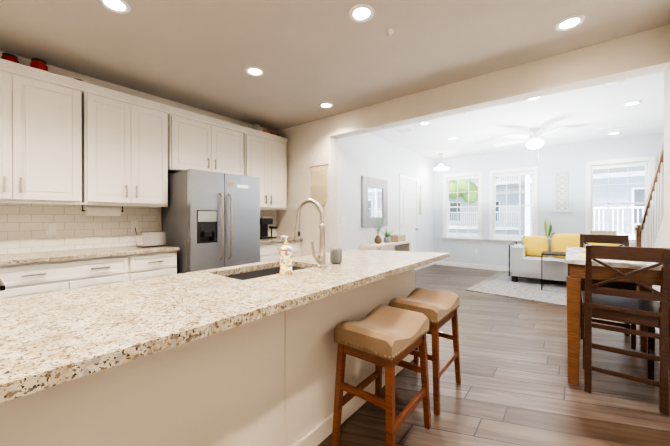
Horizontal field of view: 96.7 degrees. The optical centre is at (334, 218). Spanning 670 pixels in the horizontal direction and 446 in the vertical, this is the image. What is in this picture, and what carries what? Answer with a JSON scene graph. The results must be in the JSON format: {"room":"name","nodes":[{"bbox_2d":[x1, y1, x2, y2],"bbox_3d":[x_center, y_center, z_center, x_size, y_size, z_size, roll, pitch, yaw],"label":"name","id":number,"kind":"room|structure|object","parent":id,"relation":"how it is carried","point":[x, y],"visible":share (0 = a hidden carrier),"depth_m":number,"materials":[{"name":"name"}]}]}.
{"room":"kitchen","nodes":[
{"label":"kitchen","id":0,"kind":"room"},
{"bbox_2d":[0,51,275,230],"bbox_3d":[-2.323,-0.156,3.632,0.150,2.710,4.390,0,0,38],"label":"wall","id":1,"kind":"structure","parent":0,"point":[64,72],"depth_m":3.51,"materials":[{"name":"beige paint"}]},
{"bbox_2d":[0,62,83,204],"bbox_3d":[-2.842,-0.705,2.578,0.338,1.100,0.956,0,0,38],"label":"upper cabinet","id":2,"kind":"object","parent":1,"relation":"attached to","point":[67,140],"depth_m":2.62,"materials":[{"name":"white wood"}]},
{"bbox_2d":[0,53,18,62],"bbox_3d":[-2.829,-1.367,2.592,0.108,0.125,0.108,0,0,26],"label":"jar","id":3,"kind":"object","parent":2,"relation":"on","point":[10,57],"depth_m":2.56,"materials":[{"name":"red glass"}]},
{"bbox_2d":[30,58,47,70],"bbox_3d":[-2.718,-1.383,2.733,0.118,0.155,0.118,0,0,26],"label":"jar","id":4,"kind":"object","parent":2,"relation":"on","point":[37,63],"depth_m":2.69,"materials":[{"name":"red glass"}]},
{"bbox_2d":[84,86,171,205],"bbox_3d":[-2.327,-0.709,3.229,0.338,1.100,0.852,0,0,38],"label":"upper cabinet","id":5,"kind":"object","parent":1,"relation":"attached to","point":[128,142],"depth_m":3.12,"materials":[{"name":"white wood"}]},
{"bbox_2d":[81,205,123,215],"bbox_3d":[-2.421,-0.085,3.114,0.104,0.107,0.355,0,0,38],"label":"paper towel holder","id":6,"kind":"object","parent":5,"relation":"attached to","point":[102,210],"visible":1,"depth_m":3.07,"materials":[{"name":"white paper"}]},
{"bbox_2d":[0,203,275,253],"bbox_3d":[-2.257,0.076,3.555,0.049,0.467,4.045,0,0,38],"label":"tile backsplash","id":7,"kind":"structure","parent":1,"relation":"attached to","point":[26,227],"depth_m":3.01,"materials":[{"name":"white tile"}]},
{"bbox_2d":[172,110,247,175],"bbox_3d":[-1.738,-0.922,3.972,0.338,0.680,1.005,0,0,38],"label":"upper cabinet","id":8,"kind":"object","parent":1,"relation":"attached to","point":[204,144],"depth_m":3.82,"materials":[{"name":"white wood"}]},
{"bbox_2d":[248,130,286,209],"bbox_3d":[-1.165,-0.716,4.696,0.338,1.100,0.800,0,0,38],"label":"upper cabinet","id":9,"kind":"object","parent":1,"relation":"attached to","point":[267,157],"depth_m":4.61,"materials":[{"name":"white wood"}]},
{"bbox_2d":[253,124,259,130],"bbox_3d":[-1.190,-1.370,4.534,0.108,0.110,0.108,0,0,26],"label":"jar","id":10,"kind":"object","parent":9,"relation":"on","point":[257,127],"depth_m":4.49,"materials":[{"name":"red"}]},
{"bbox_2d":[0,0,669,159],"bbox_3d":[1.257,-1.560,3.476,6.250,0.100,8.900,0,0,38],"label":"ceiling","id":11,"kind":"structure","parent":0,"point":[308,57],"depth_m":2.71,"materials":[{"name":"paint"}]},
{"bbox_2d":[98,0,130,13],"bbox_3d":[-1.538,-1.497,2.080,0.188,0.012,0.188,0,0,29],"label":"recessed light","id":12,"kind":"object","parent":11,"relation":"in","point":[118,6],"depth_m":2.09,"materials":[{"name":"white plastic"}]},
{"bbox_2d":[245,67,263,75],"bbox_3d":[-0.817,-1.502,3.039,0.188,0.012,0.188,0,0,29],"label":"recessed light","id":13,"kind":"object","parent":11,"relation":"in","point":[254,71],"depth_m":3.03,"materials":[{"name":"white plastic"}]},
{"bbox_2d":[319,102,332,107],"bbox_3d":[-0.119,-1.506,3.953,0.188,0.012,0.188,0,0,-7],"label":"recessed light","id":14,"kind":"object","parent":11,"relation":"in","point":[325,104],"depth_m":3.94,"materials":[{"name":"white"}]},
{"bbox_2d":[349,4,374,21],"bbox_3d":[0.195,-1.497,2.174,0.188,0.012,0.188,0,0,-7],"label":"recessed light","id":15,"kind":"object","parent":11,"relation":"in","point":[361,12],"depth_m":2.16,"materials":[{"name":"white plastic"}]},
{"bbox_2d":[386,29,393,35],"bbox_3d":[0.440,-1.488,2.388,0.068,0.032,0.068,0,0,23],"label":"sprinkler","id":16,"kind":"object","parent":11,"relation":"attached to","point":[389,32],"depth_m":2.38,"materials":[{"name":"white"}]},
{"bbox_2d":[395,128,415,133],"bbox_3d":[1.218,-1.513,5.127,0.300,0.010,0.200,0,0,38],"label":"ceiling vent","id":17,"kind":"object","parent":11,"relation":"in","point":[408,130],"depth_m":5.12,"materials":[{"name":"white"}]},
{"bbox_2d":[419,121,430,124],"bbox_3d":[1.417,-1.510,4.701,0.188,0.012,0.188,0,0,29],"label":"recessed light","id":18,"kind":"object","parent":11,"relation":"in","point":[423,122],"depth_m":4.68,"materials":[{"name":"white"}]},
{"bbox_2d":[433,153,448,170],"bbox_3d":[2.485,-1.343,6.969,0.350,0.370,0.350,0,0,38],"label":"pendant light","id":19,"kind":"object","parent":11,"relation":"hanging from","point":[441,167],"visible":1,"depth_m":6.94,"materials":[{"name":"white metal"}]},
{"bbox_2d":[526,96,542,100],"bbox_3d":[2.473,-1.505,3.699,0.188,0.012,0.188,0,0,-7],"label":"recessed light","id":20,"kind":"object","parent":11,"relation":"in","point":[537,98],"depth_m":3.74,"materials":[{"name":"white plastic"}]},
{"bbox_2d":[493,125,583,164],"bbox_3d":[3.404,-1.208,5.078,1.298,0.620,1.249,0,0,38],"label":"ceiling fan","id":21,"kind":"object","parent":11,"relation":"hanging from","point":[534,141],"visible":1,"depth_m":4.96,"materials":[{"name":"white"}]},
{"bbox_2d":[554,14,585,30],"bbox_3d":[1.798,-1.498,2.283,0.188,0.012,0.188,0,0,29],"label":"recessed light","id":22,"kind":"object","parent":11,"relation":"in","point":[574,20],"depth_m":2.27,"materials":[{"name":"white plastic"}]},
{"bbox_2d":[607,132,620,134],"bbox_3d":[4.945,-1.513,5.276,0.188,0.012,0.188,0,0,29],"label":"recessed light","id":23,"kind":"object","parent":11,"relation":"in","point":[613,133],"depth_m":5.27,"materials":[{"name":"white plastic"}]},
{"bbox_2d":[607,79,624,84],"bbox_3d":[3.035,-1.488,3.217,0.140,0.042,0.140,0,0,38],"label":"smoke detector","id":24,"kind":"object","parent":11,"relation":"attached to","point":[615,82],"visible":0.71,"depth_m":3.21,"materials":[{"name":"white plastic"}]},
{"bbox_2d":[622,100,641,105],"bbox_3d":[3.875,-1.506,3.891,0.188,0.012,0.188,0,0,-7],"label":"recessed light","id":25,"kind":"object","parent":11,"relation":"in","point":[631,103],"depth_m":3.89,"materials":[{"name":"white plastic"}]},
{"bbox_2d":[338,133,432,251],"bbox_3d":[1.298,-0.169,6.250,0.120,2.710,4.210,0,0,38],"label":"wall","id":26,"kind":"structure","parent":0,"point":[367,155],"depth_m":5.47,"materials":[{"name":"grey paint"}]},
{"bbox_2d":[362,176,387,226],"bbox_3d":[0.735,-0.300,5.413,0.030,0.880,0.880,0,0,38],"label":"wall mirror","id":27,"kind":"object","parent":26,"relation":"attached to","point":[374,195],"visible":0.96,"depth_m":5.37,"materials":[{"name":"silver metal"}]},
{"bbox_2d":[399,175,417,269],"bbox_3d":[1.656,0.130,6.536,0.088,2.110,0.920,0,0,38],"label":"door","id":28,"kind":"object","parent":26,"relation":"attached to","point":[408,207],"visible":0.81,"depth_m":6.56,"materials":[{"name":"white wood"}]},
{"bbox_2d":[418,262,433,269],"bbox_3d":[2.236,1.126,7.331,0.015,0.110,1.020,0,0,38],"label":"baseboard","id":29,"kind":"structure","parent":26,"relation":"attached to","point":[424,266],"depth_m":7.30,"materials":[{"name":"white wood"}]},
{"bbox_2d":[276,24,669,255],"bbox_3d":[0.842,-0.157,3.805,4.600,2.710,0.190,0,0,38],"label":"wall","id":30,"kind":"structure","parent":0,"point":[646,52],"depth_m":3.39,"materials":[{"name":"beige paint"}]},
{"bbox_2d":[310,154,328,210],"bbox_3d":[-0.245,-0.567,4.524,0.370,0.920,0.020,0,0,38],"label":"macrame hanging","id":31,"kind":"object","parent":30,"relation":"attached to","point":[319,183],"visible":0.94,"depth_m":4.52,"materials":[{"name":"beige fabric"}]},
{"bbox_2d":[318,264,669,445],"bbox_3d":[1.257,1.225,3.490,6.250,0.050,8.900,0,0,38],"label":"floor","id":32,"kind":"structure","parent":0,"point":[514,387],"depth_m":2.10,"materials":[{"name":"brown wood"}]},
{"bbox_2d":[0,279,4,290],"bbox_3d":[-1.985,0.754,1.282,0.771,0.915,0.809,0,0,38],"label":"range","id":33,"kind":"object","parent":32,"relation":"on","point":[2,286],"visible":0.1,"depth_m":1.32,"materials":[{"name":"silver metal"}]},
{"bbox_2d":[8,256,139,297],"bbox_3d":[-2.504,0.776,2.782,0.624,0.855,0.945,0,0,38],"label":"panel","id":34,"kind":"object","parent":32,"relation":"on","point":[27,273],"depth_m":2.57,"materials":[{"name":"white wood"}]},
{"bbox_2d":[0,245,178,267],"bbox_3d":[-2.615,0.332,2.620,0.648,0.035,2.133,0,0,38],"label":"countertop","id":35,"kind":"structure","parent":34,"relation":"on","point":[91,253],"depth_m":2.71,"materials":[{"name":"beige stone"}]},
{"bbox_2d":[137,231,165,247],"bbox_3d":[-2.054,0.226,3.354,0.180,0.168,0.255,0,0,38],"label":"toaster","id":36,"kind":"object","parent":35,"relation":"on","point":[151,239],"visible":1,"depth_m":3.28,"materials":[{"name":"white plastic"}]},
{"bbox_2d":[0,319,263,445],"bbox_3d":[-1.009,0.776,0.928,0.555,0.875,1.466,0,0,38],"label":"panel","id":37,"kind":"object","parent":32,"relation":"on","point":[242,355],"depth_m":1.00,"materials":[{"name":"white wood"}]},
{"bbox_2d":[0,249,449,406],"bbox_3d":[-0.359,0.318,1.565,0.860,0.035,3.276,0,0,38],"label":"countertop","id":38,"kind":"structure","parent":37,"relation":"on","point":[48,340],"depth_m":0.99,"materials":[{"name":"beige stone"}]},
{"bbox_2d":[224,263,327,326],"bbox_3d":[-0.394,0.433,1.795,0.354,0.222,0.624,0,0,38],"label":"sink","id":39,"kind":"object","parent":38,"relation":"in","point":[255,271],"depth_m":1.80,"materials":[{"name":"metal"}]},
{"bbox_2d":[279,235,292,274],"bbox_3d":[-0.268,0.194,1.618,0.076,0.208,0.072,0,0,38],"label":"soap dispenser","id":40,"kind":"object","parent":38,"relation":"on","point":[285,249],"visible":1,"depth_m":1.59,"materials":[{"name":"plastic"}]},
{"bbox_2d":[294,199,331,266],"bbox_3d":[-0.177,0.084,1.882,0.278,0.428,0.120,0,0,38],"label":"faucet","id":41,"kind":"object","parent":38,"relation":"on","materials":[{"name":"silver metal"}]},
{"bbox_2d":[330,247,341,263],"bbox_3d":[0.007,0.243,1.987,0.081,0.108,0.081,0,0,38],"label":"ribbed vase","id":42,"kind":"object","parent":38,"relation":"on","point":[335,255],"visible":1,"depth_m":1.96,"materials":[{"name":"grey ceramic"}]},
{"bbox_2d":[140,252,176,278],"bbox_3d":[-2.129,0.774,3.256,0.624,0.855,0.525,0,0,38],"label":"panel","id":43,"kind":"object","parent":32,"relation":"on","point":[153,264],"depth_m":3.11,"materials":[{"name":"white wood"}]},
{"bbox_2d":[161,169,259,273],"bbox_3d":[-1.542,0.326,3.794,0.817,1.745,0.920,0,0,38],"label":"refrigerator","id":44,"kind":"object","parent":32,"relation":"on","point":[210,219],"visible":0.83,"depth_m":3.47,"materials":[{"name":"grey metal"}]},
{"bbox_2d":[260,240,300,261],"bbox_3d":[-1.051,0.767,4.617,0.624,0.855,0.886,0,0,38],"label":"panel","id":45,"kind":"object","parent":32,"relation":"on","point":[268,252],"depth_m":4.34,"materials":[{"name":"white wood"}]},
{"bbox_2d":[260,236,302,243],"bbox_3d":[-1.045,0.322,4.604,0.648,0.035,0.896,0,0,38],"label":"countertop","id":46,"kind":"structure","parent":45,"relation":"on","point":[277,240],"depth_m":4.42,"materials":[{"name":"beige stone"}]},
{"bbox_2d":[260,218,276,238],"bbox_3d":[-1.141,0.141,4.620,0.240,0.325,0.497,0,0,38],"label":"coffee maker","id":47,"kind":"object","parent":46,"relation":"on","point":[264,222],"visible":0.56,"depth_m":4.62,"materials":[{"name":"black plastic"}]},
{"bbox_2d":[264,307,327,445],"bbox_3d":[-0.404,0.891,1.805,0.415,0.635,0.660,0,0,38],"label":"panel","id":48,"kind":"object","parent":32,"relation":"on","point":[295,347],"depth_m":1.47,"materials":[{"name":"white wood"}]},
{"bbox_2d":[324,271,414,418],"bbox_3d":[0.153,0.768,2.410,0.573,0.875,0.980,0,0,38],"label":"panel","id":49,"kind":"object","parent":32,"relation":"on","point":[356,305],"depth_m":1.90,"materials":[{"name":"white"}]},
{"bbox_2d":[332,305,430,445],"bbox_3d":[0.271,0.878,1.654,0.360,0.664,0.480,0,0,38],"label":"bar stool","id":50,"kind":"object","parent":32,"relation":"on","point":[388,338],"visible":1,"depth_m":1.56,"materials":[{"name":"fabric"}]},
{"bbox_2d":[360,241,410,250],"bbox_3d":[0.945,0.810,5.406,0.340,0.760,1.280,0,0,38],"label":"console table","id":51,"kind":"object","parent":32,"relation":"on","point":[403,246],"visible":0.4,"depth_m":5.45,"materials":[{"name":"beige wood"}]},
{"bbox_2d":[367,243,393,250],"bbox_3d":[0.763,0.509,5.146,0.316,0.165,0.450,0,0,38],"label":"table runner","id":52,"kind":"object","parent":51,"relation":"on","point":[387,246],"visible":0.68,"depth_m":5.07,"materials":[{"name":"white fabric"}]},
{"bbox_2d":[371,212,383,243],"bbox_3d":[0.726,0.152,5.126,0.228,0.547,0.417,0,0,38],"label":"plant pot","id":53,"kind":"object","parent":52,"relation":"on","point":[377,239],"visible":1,"depth_m":5.11,"materials":[{"name":"brown ceramic"}]},
{"bbox_2d":[381,229,394,242],"bbox_3d":[0.933,0.292,5.404,0.253,0.274,0.382,0,0,38],"label":"plant pot","id":54,"kind":"object","parent":51,"relation":"on","point":[387,238],"visible":0.98,"depth_m":5.36,"materials":[{"name":"white ceramic"}]},
{"bbox_2d":[390,234,405,241],"bbox_3d":[1.181,0.366,5.701,0.230,0.124,0.330,0,0,38],"label":"wicker box","id":55,"kind":"object","parent":51,"relation":"on","point":[397,238],"visible":0.77,"depth_m":5.58,"materials":[{"name":"beige wicker"}]},
{"bbox_2d":[388,287,460,415],"bbox_3d":[0.643,0.876,2.125,0.360,0.664,0.480,0,0,38],"label":"bar stool","id":56,"kind":"object","parent":32,"relation":"on","point":[437,309],"visible":0.73,"depth_m":2.01,"materials":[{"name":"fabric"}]},
{"bbox_2d":[467,271,566,305],"bbox_3d":[4.187,1.184,5.379,2.400,0.012,3.300,0,0,42],"label":"rug","id":57,"kind":"object","parent":32,"relation":"on","point":[504,285],"visible":0.33,"depth_m":5.05,"materials":[{"name":"white carpet"}]},
{"bbox_2d":[541,251,565,292],"bbox_3d":[3.713,0.882,5.020,0.360,0.620,0.450,0,0,38],"label":"side table","id":58,"kind":"object","parent":57,"relation":"on","point":[553,253],"visible":0.46,"depth_m":4.96,"materials":[{"name":"grey metal"}]},
{"bbox_2d":[509,233,634,281],"bbox_3d":[4.311,0.727,5.355,1.937,0.928,0.918,0,0,38],"label":"loveseat","id":59,"kind":"object","parent":57,"relation":"on","point":[526,256],"visible":0.52,"depth_m":5.49,"materials":[{"name":"fabric"}]},
{"bbox_2d":[523,236,548,256],"bbox_3d":[3.868,0.519,5.730,0.420,0.420,0.150,0,-21,18],"label":"pillow","id":60,"kind":"object","parent":59,"relation":"on","point":[534,245],"depth_m":5.69,"materials":[{"name":"yellow fabric"}]},
{"bbox_2d":[551,233,579,257],"bbox_3d":[4.274,0.490,5.485,0.480,0.480,0.150,0,-18,41],"label":"pillow","id":61,"kind":"object","parent":59,"relation":"on","point":[560,242],"depth_m":5.49,"materials":[{"name":"yellow fabric"}]},
{"bbox_2d":[588,243,619,245],"bbox_3d":[4.672,0.511,5.183,0.150,0.420,0.420,23,-15,-38],"label":"pillow","id":62,"kind":"object","parent":59,"relation":"on","point":[606,244],"depth_m":5.12,"materials":[{"name":"yellow fabric"}]},
{"bbox_3d":[4.762,0.838,5.821,1.650,0.700,0.230,0,0,38],"label":"table","id":63,"kind":"object","parent":57,"relation":"on","visible":0},
{"bbox_2d":[544,218,551,237],"bbox_3d":[4.369,0.227,6.136,0.170,0.517,0.166,0,0,38],"label":"snake plant","id":64,"kind":"object","parent":63,"relation":"on","point":[550,229],"visible":0.58,"depth_m":6.11,"materials":[{"name":"green plant"}]},
{"bbox_2d":[590,230,616,234],"bbox_3d":[5.043,0.354,5.603,0.360,0.269,0.180,0,0,38],"label":"wicker basket","id":65,"kind":"object","parent":63,"relation":"on","point":[597,232],"visible":0.38,"depth_m":5.54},
{"bbox_2d":[580,234,638,348],"bbox_3d":[2.764,0.686,3.047,0.420,1.033,0.501,0,0,38],"label":"dining chair","id":66,"kind":"object","parent":32,"relation":"on","point":[621,240],"visible":0.44,"depth_m":2.98,"materials":[{"name":"brown wood"}]},
{"bbox_2d":[565,247,669,385],"bbox_3d":[2.287,0.748,2.449,0.615,0.915,1.170,0,0,38],"label":"dining table","id":67,"kind":"object","parent":32,"relation":"on","point":[574,261],"visible":0.73,"depth_m":2.15,"materials":[{"name":"wood"}]},
{"bbox_2d":[578,253,585,257],"bbox_3d":[2.075,0.289,2.263,0.350,0.004,0.300,0,0,38],"label":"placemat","id":68,"kind":"object","parent":67,"relation":"on","point":[582,255],"depth_m":2.33,"materials":[{"name":"white fabric"}]},
{"bbox_2d":[581,244,669,414],"bbox_3d":[2.022,0.691,2.109,0.420,1.033,0.501,0,0,38],"label":"dining chair","id":69,"kind":"object","parent":32,"relation":"on","point":[648,310],"visible":1,"depth_m":1.96,"materials":[{"name":"brown wood"}]},
{"bbox_2d":[634,142,663,332],"bbox_3d":[3.297,-0.124,2.296,0.967,2.661,3.712,0,0,38],"label":"staircase","id":70,"kind":"structure","parent":32,"relation":"on","point":[649,231],"depth_m":3.27,"materials":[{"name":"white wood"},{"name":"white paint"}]},
{"bbox_2d":[433,132,663,266],"bbox_3d":[4.362,-0.170,6.414,4.720,2.710,0.150,0,0,38],"label":"wall","id":71,"kind":"structure","parent":0,"point":[573,158],"depth_m":6.29,"materials":[{"name":"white paint"}]},
{"bbox_2d":[441,171,482,242],"bbox_3d":[3.131,-0.284,7.324,0.960,1.690,0.170,0,0,38],"label":"window","id":72,"kind":"structure","parent":71,"relation":"in","point":[478,175],"depth_m":7.33,"materials":[{"name":"white"}]},
{"bbox_2d":[434,261,510,270],"bbox_3d":[4.299,1.131,6.365,4.450,0.110,0.015,0,0,38],"label":"baseboard","id":73,"kind":"structure","parent":71,"relation":"attached to","point":[477,266],"depth_m":7.13,"materials":[{"name":"white wood"}]},
{"bbox_2d":[448,166,644,243],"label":"window","id":74,"kind":"structure","parent":71,"relation":"in","point":[494,174],"depth_m":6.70,"materials":[{"name":"white"}]},
{"bbox_2d":[554,170,569,211],"bbox_3d":[4.636,-0.563,6.082,0.260,0.840,0.022,0,0,38],"label":"wall art","id":75,"kind":"object","parent":71,"relation":"attached to","point":[561,191],"visible":1,"depth_m":6.08,"materials":[{"name":"grey"}]},
{"bbox_2d":[585,156,654,234],"bbox_3d":[5.318,-0.276,5.592,0.980,1.690,0.170,0,0,38],"label":"window","id":76,"kind":"structure","parent":71,"relation":"in","point":[648,162],"depth_m":5.64,"materials":[{"name":"white"}]},
{"bbox_2d":[663,63,669,247],"bbox_3d":[1.436,-0.141,0.752,0.120,2.710,4.240,0,0,38],"label":"wall","id":77,"kind":"structure","parent":0,"point":[666,219],"depth_m":2.37,"materials":[{"name":"beige paint"}]}
]}

